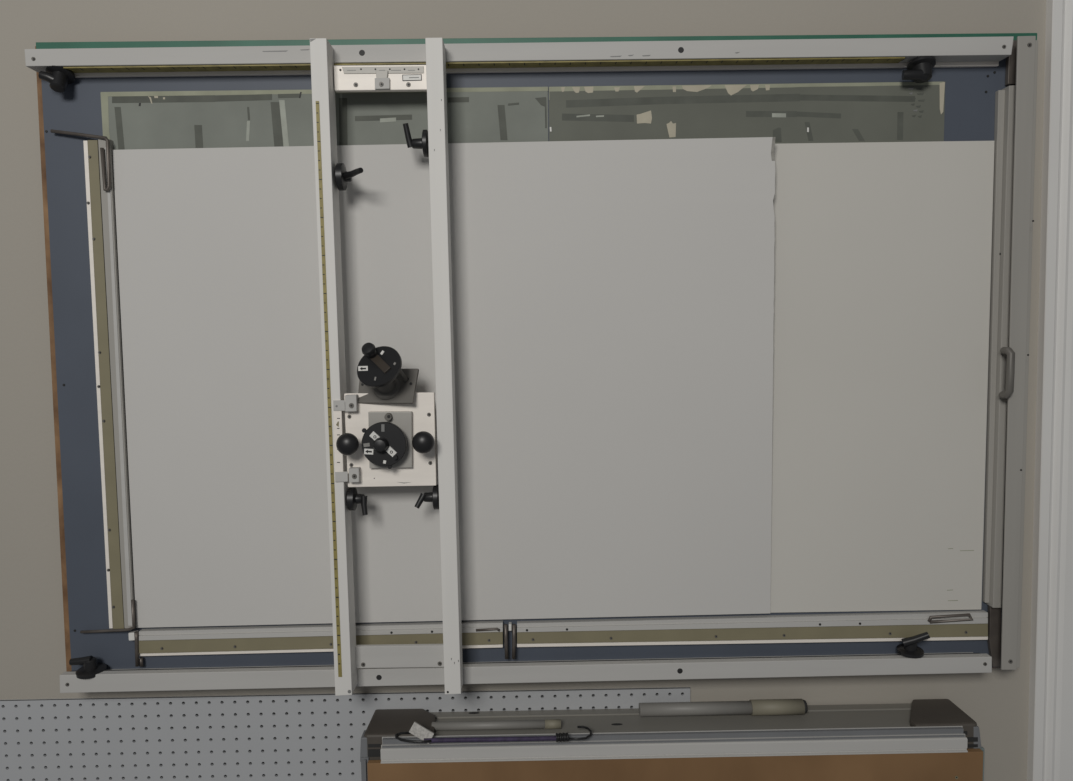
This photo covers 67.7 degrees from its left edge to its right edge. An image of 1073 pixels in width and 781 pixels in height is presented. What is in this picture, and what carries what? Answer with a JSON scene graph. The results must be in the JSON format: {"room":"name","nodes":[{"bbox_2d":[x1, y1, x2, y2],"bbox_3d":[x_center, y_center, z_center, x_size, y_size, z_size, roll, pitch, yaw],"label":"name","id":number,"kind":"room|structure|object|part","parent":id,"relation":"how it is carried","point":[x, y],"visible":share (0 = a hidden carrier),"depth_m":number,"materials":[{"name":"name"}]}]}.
{"room":"workshop","nodes":[
{"label":"workshop","id":0,"kind":"room"},
{"bbox_2d":[0,0,1045,780],"bbox_3d":[0.037,0.154,1.623,4.600,3.100,0.120,-1,4,0],"label":"wall","id":1,"kind":"structure","parent":0,"point":[32,633],"depth_m":1.52,"materials":[{"name":"paint"}]},
{"bbox_2d":[0,687,689,780],"bbox_3d":[-0.429,0.780,1.603,1.476,0.356,0.006,-1,4,0],"label":"pegboard","id":2,"kind":"object","parent":1,"relation":"attached to","point":[282,737],"visible":0.66,"depth_m":1.59,"materials":[{"name":"grey metal"}]},
{"bbox_2d":[25,33,1037,692],"bbox_3d":[0.005,-0.043,1.496,1.848,1.210,0.100,-1,4,0],"label":"cutter","id":3,"kind":"object","parent":1,"relation":"attached to","point":[990,79],"visible":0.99,"depth_m":1.50,"materials":[{"name":"grey metal"}]},
{"bbox_3d":[-0.868,-0.556,1.425,0.033,0.025,0.019,-2,5,-18],"label":"handle","id":4,"kind":"part","parent":3,"relation":"part of","materials":[{"name":"black plastic"}]},
{"bbox_3d":[0.005,-0.044,1.529,1.848,1.203,0.034,-1,4,0],"label":"plywood panel","id":5,"kind":"part","parent":3,"relation":"part of","materials":[{"name":"brown wood"}]},
{"bbox_3d":[-0.856,-0.558,1.439,0.046,0.046,0.046,-1,4,0],"label":"clamp lever","id":6,"kind":"part","parent":3,"relation":"part of","materials":[{"name":"black plastic"}]},
{"bbox_3d":[-0.829,-0.420,1.459,0.111,0.115,0.010,0,4,7],"label":"link rod","id":7,"kind":"part","parent":3,"relation":"part of","materials":[{"name":"metal"}]},
{"bbox_3d":[-0.863,0.511,1.516,0.039,0.017,0.016,-1,4,0],"label":"handle","id":8,"kind":"part","parent":3,"relation":"part of","materials":[{"name":"black plastic"}]},
{"bbox_3d":[-0.846,0.523,1.520,0.052,0.031,0.052,-1,4,0],"label":"clamp lever","id":9,"kind":"part","parent":3,"relation":"part of","materials":[{"name":"black plastic"}]},
{"bbox_3d":[-0.818,0.431,1.526,0.111,0.068,0.007,0,4,6],"label":"link rod","id":10,"kind":"part","parent":3,"relation":"part of","materials":[{"name":"metal"}]},
{"bbox_3d":[-0.764,0.494,1.529,0.008,0.067,0.007,-1,4,0],"label":"link post","id":11,"kind":"part","parent":3,"relation":"part of","materials":[{"name":"metal"}]},
{"bbox_3d":[-0.759,0.522,1.537,0.007,0.016,0.007,-1,4,0],"label":"link post","id":12,"kind":"part","parent":3,"relation":"part of","materials":[{"name":"metal"}]},
{"bbox_2d":[100,86,547,149],"bbox_3d":[-0.387,-0.493,1.471,0.819,0.118,0.003,-1,4,0],"label":"board","id":13,"kind":"object","parent":3,"relation":"attached to","point":[230,118],"visible":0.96,"depth_m":1.47,"materials":[{"name":"grey"}]},
{"bbox_2d":[310,38,462,695],"bbox_3d":[-0.263,-0.025,1.430,0.234,1.164,0.070,-1,4,0],"label":"gantry","id":14,"kind":"object","parent":3,"relation":"attached to","point":[332,177],"visible":1,"depth_m":1.42,"materials":[{"name":"metal"}]},
{"bbox_3d":[-0.363,-0.025,1.438,0.035,1.163,0.051,-1,4,0],"label":"rail","id":15,"kind":"part","parent":14,"relation":"part of","materials":[{"name":"metal"}]},
{"bbox_3d":[-0.339,-0.378,1.414,0.024,0.047,0.047,-1,4,0],"label":"clamp lever","id":16,"kind":"part","parent":14,"relation":"part of","materials":[{"name":"black plastic"}]},
{"bbox_3d":[-0.318,-0.377,1.390,0.053,0.013,0.012,3,6,44],"label":"handle","id":17,"kind":"part","parent":14,"relation":"part of","materials":[{"name":"black plastic"}]},
{"bbox_3d":[-0.327,0.197,1.456,0.028,0.042,0.042,-1,4,0],"label":"clamp lever","id":18,"kind":"part","parent":14,"relation":"part of","materials":[{"name":"black plastic"}]},
{"bbox_3d":[-0.312,0.208,1.451,0.013,0.036,0.017,-1,4,0],"label":"handle","id":19,"kind":"part","parent":14,"relation":"part of","materials":[{"name":"black plastic"}]},
{"bbox_3d":[-0.275,-0.552,1.416,0.165,0.044,0.014,-1,4,0],"label":"plate","id":20,"kind":"part","parent":14,"relation":"part of","materials":[{"name":"metal"}]},
{"bbox_2d":[333,343,436,486],"bbox_3d":[-0.269,0.045,1.405,0.182,0.260,0.112,-1,4,0],"label":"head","id":21,"kind":"object","parent":14,"relation":"attached to","point":[389,439],"visible":1,"depth_m":1.42},
{"bbox_3d":[-0.329,0.092,1.404,0.039,0.039,0.056,-1,4,0],"label":"ball knob","id":22,"kind":"part","parent":21,"relation":"part of","materials":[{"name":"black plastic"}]},
{"bbox_3d":[-0.285,-0.067,1.369,0.025,0.030,0.031,-1,4,0],"label":"turn knob","id":23,"kind":"part","parent":21,"relation":"part of","materials":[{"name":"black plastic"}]},
{"bbox_3d":[-0.271,0.095,1.388,0.026,0.026,0.016,-1,4,0],"label":"knob","id":24,"kind":"part","parent":21,"relation":"part of","materials":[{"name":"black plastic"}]},
{"bbox_3d":[-0.267,-0.008,1.428,0.110,0.061,0.036,0,4,12],"label":"bevel plate","id":25,"kind":"part","parent":21,"relation":"part of","materials":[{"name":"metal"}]},
{"bbox_3d":[-0.260,0.088,1.422,0.078,0.101,0.020,-1,4,0],"label":"steel plate","id":26,"kind":"part","parent":21,"relation":"part of","materials":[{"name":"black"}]},
{"bbox_3d":[-0.262,0.088,1.436,0.160,0.169,0.012,-1,4,0],"label":"head plate","id":27,"kind":"part","parent":21,"relation":"part of","materials":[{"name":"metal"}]},
{"bbox_3d":[-0.237,-0.031,1.400,0.009,0.035,0.048,0,5,15],"label":"stop rod","id":28,"kind":"part","parent":21,"relation":"part of","materials":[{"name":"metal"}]},
{"bbox_3d":[-0.197,0.089,1.405,0.039,0.039,0.056,-1,4,0],"label":"ball knob","id":29,"kind":"part","parent":21,"relation":"part of","materials":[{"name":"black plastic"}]},
{"bbox_3d":[-0.254,0.497,1.498,0.171,0.043,0.012,-1,4,0],"label":"plate","id":30,"kind":"part","parent":14,"relation":"part of","materials":[{"name":"metal"}]},
{"bbox_3d":[-0.225,-0.447,1.404,0.012,0.042,0.021,3,6,44],"label":"handle","id":31,"kind":"part","parent":14,"relation":"part of","materials":[{"name":"black plastic"}]},
{"bbox_3d":[-0.220,-0.552,1.411,0.034,0.011,0.001,-1,4,0],"label":"maker plate","id":32,"kind":"part","parent":14,"relation":"part of","materials":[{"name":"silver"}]},
{"bbox_3d":[-0.210,0.200,1.451,0.024,0.028,0.012,-2,5,-20],"label":"handle","id":33,"kind":"part","parent":14,"relation":"part of","materials":[{"name":"black plastic"}]},
{"bbox_3d":[-0.205,-0.435,1.411,0.028,0.047,0.047,-1,4,0],"label":"clamp lever","id":34,"kind":"part","parent":14,"relation":"part of","materials":[{"name":"black plastic"}]},
{"bbox_3d":[-0.191,0.194,1.457,0.028,0.045,0.045,-1,4,0],"label":"clamp lever","id":35,"kind":"part","parent":14,"relation":"part of","materials":[{"name":"black plastic"}]},
{"bbox_3d":[-0.165,-0.027,1.439,0.036,1.163,0.050,-1,4,0],"label":"rail","id":36,"kind":"part","parent":14,"relation":"part of","materials":[{"name":"metal"}]},
{"bbox_2d":[113,137,774,627],"bbox_3d":[-0.164,-0.004,1.491,1.217,0.902,0.029,-1,4,0],"label":"board","id":37,"kind":"object","parent":3,"relation":"on","point":[613,300],"visible":0.92,"depth_m":1.50,"materials":[{"name":"white cardboard"}]},
{"bbox_3d":[-0.092,0.457,1.528,0.046,0.007,0.005,-1,4,0],"label":"link rod","id":38,"kind":"part","parent":3,"relation":"part of","materials":[{"name":"metal"}]},
{"bbox_3d":[-0.058,0.481,1.532,0.008,0.067,0.007,-1,4,0],"label":"link post","id":39,"kind":"part","parent":3,"relation":"part of","materials":[{"name":"metal"}]},
{"bbox_3d":[-0.043,0.481,1.532,0.009,0.067,0.007,-1,4,0],"label":"link post","id":40,"kind":"part","parent":3,"relation":"part of","materials":[{"name":"metal"}]},
{"bbox_3d":[-0.027,-0.604,1.440,1.758,0.032,0.038,-1,4,0],"label":"rail","id":41,"kind":"part","parent":3,"relation":"part of","materials":[{"name":"metal"}]},
{"bbox_3d":[-0.016,0.536,1.517,1.761,0.038,0.019,-1,4,0],"label":"rail","id":42,"kind":"part","parent":3,"relation":"part of","materials":[{"name":"metal"}]},
{"bbox_2d":[549,81,944,143],"bbox_3d":[0.389,-0.501,1.478,0.732,0.128,0.003,-1,4,0],"label":"board","id":43,"kind":"object","parent":3,"relation":"attached to","point":[867,111],"visible":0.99,"depth_m":1.48,"materials":[{"name":"paper"}]},
{"bbox_2d":[770,141,993,612],"bbox_3d":[0.636,-0.016,1.514,0.437,0.889,0.003,-1,4,0],"label":"board","id":44,"kind":"object","parent":3,"relation":"on","point":[882,250],"visible":0.87,"depth_m":1.51,"materials":[{"name":"white cardboard"}]},
{"bbox_3d":[0.716,0.490,1.532,0.048,0.029,0.048,-1,4,0],"label":"clamp lever","id":45,"kind":"part","parent":3,"relation":"part of","materials":[{"name":"black plastic"}]},
{"bbox_3d":[0.682,-0.567,1.444,0.044,0.022,0.024,-1,4,0],"label":"handle","id":46,"kind":"part","parent":3,"relation":"part of","materials":[{"name":"black plastic"}]},
{"bbox_3d":[0.720,0.472,1.519,0.050,0.031,0.016,0,4,8],"label":"handle","id":47,"kind":"part","parent":3,"relation":"part of","materials":[{"name":"black plastic"}]},
{"bbox_3d":[0.699,-0.580,1.453,0.048,0.040,0.047,-1,4,0],"label":"clamp lever","id":48,"kind":"part","parent":3,"relation":"part of","materials":[{"name":"black plastic"}]},
{"bbox_3d":[0.794,0.437,1.535,0.088,0.019,0.006,-1,4,0],"label":"link rod","id":49,"kind":"part","parent":3,"relation":"part of","materials":[{"name":"metal"}]},
{"bbox_3d":[0.865,-0.032,1.471,0.017,0.096,0.032,-1,4,0],"label":"pull handle","id":50,"kind":"part","parent":3,"relation":"part of","materials":[{"name":"metal"}]},
{"bbox_3d":[0.898,-0.051,1.496,0.037,1.201,0.066,1,5,25],"label":"rail","id":51,"kind":"part","parent":3,"relation":"part of","materials":[{"name":"metal"}]},
{"bbox_2d":[360,699,984,780],"bbox_3d":[0.256,0.799,1.543,1.166,0.343,0.128,-1,4,0],"label":"table","id":52,"kind":"object","parent":1,"relation":"attached to","point":[921,739],"visible":0.98,"depth_m":1.48,"materials":[{"name":"brown wood"}]},
{"bbox_3d":[-0.317,0.826,1.497,0.014,0.290,0.014,-1,4,0],"label":"edge trim","id":53,"kind":"part","parent":52,"relation":"part of","materials":[{"name":"grey plastic"}]},
{"bbox_2d":[409,722,433,743],"bbox_3d":[-0.211,0.628,1.469,0.047,0.039,0.016,0,4,6],"label":"tag","id":54,"kind":"object","parent":52,"relation":"on","point":[417,730],"visible":1,"depth_m":1.47,"materials":[{"name":"white paper"}]},
{"bbox_2d":[395,726,591,742],"bbox_3d":[-0.080,0.634,1.474,0.365,0.016,0.048,-1,4,0],"label":"cord","id":55,"kind":"object","parent":52,"relation":"on","point":[560,737],"visible":0.98,"depth_m":1.46,"materials":[{"name":"black plastic"}]},
{"bbox_3d":[-0.084,0.637,1.461,0.243,0.009,0.009,-1,4,0],"label":"cord","id":56,"kind":"part","parent":55,"relation":"part of","materials":[{"name":"black rubber"}]},
{"bbox_2d":[432,719,560,730],"bbox_3d":[-0.076,0.637,1.523,0.246,0.017,0.017,-1,4,0],"label":"tube","id":57,"kind":"object","parent":52,"relation":"on","point":[547,723],"visible":0.98,"depth_m":1.52,"materials":[{"name":"grey plastic"}]},
{"bbox_2d":[429,703,911,735],"bbox_3d":[0.257,0.650,1.543,1.060,0.028,0.106,-1,4,0],"label":"tray","id":58,"kind":"object","parent":52,"relation":"on","point":[850,719],"depth_m":1.54,"materials":[{"name":"grey metal"}]},
{"bbox_3d":[0.259,0.825,1.488,1.136,0.300,0.013,-1,4,0],"label":"brown panel","id":59,"kind":"part","parent":52,"relation":"part of","materials":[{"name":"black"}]},
{"bbox_2d":[639,699,807,716],"bbox_3d":[0.363,0.619,1.559,0.324,0.029,0.029,-1,4,0],"label":"tube","id":60,"kind":"object","parent":52,"relation":"on","point":[757,707],"visible":1,"depth_m":1.55,"materials":[{"name":"grey plastic"}]},
{"bbox_3d":[0.834,0.814,1.507,0.012,0.290,0.014,-1,4,0],"label":"edge trim","id":61,"kind":"part","parent":52,"relation":"part of","materials":[{"name":"brown wood"}]},
{"bbox_2d":[1027,0,1072,780],"bbox_3d":[1.034,-0.019,1.546,0.141,2.600,0.024,-1,4,0],"label":"trim","id":62,"kind":"structure","parent":1,"relation":"attached to","point":[1050,717],"depth_m":1.55,"materials":[{"name":"paint"}]}
]}

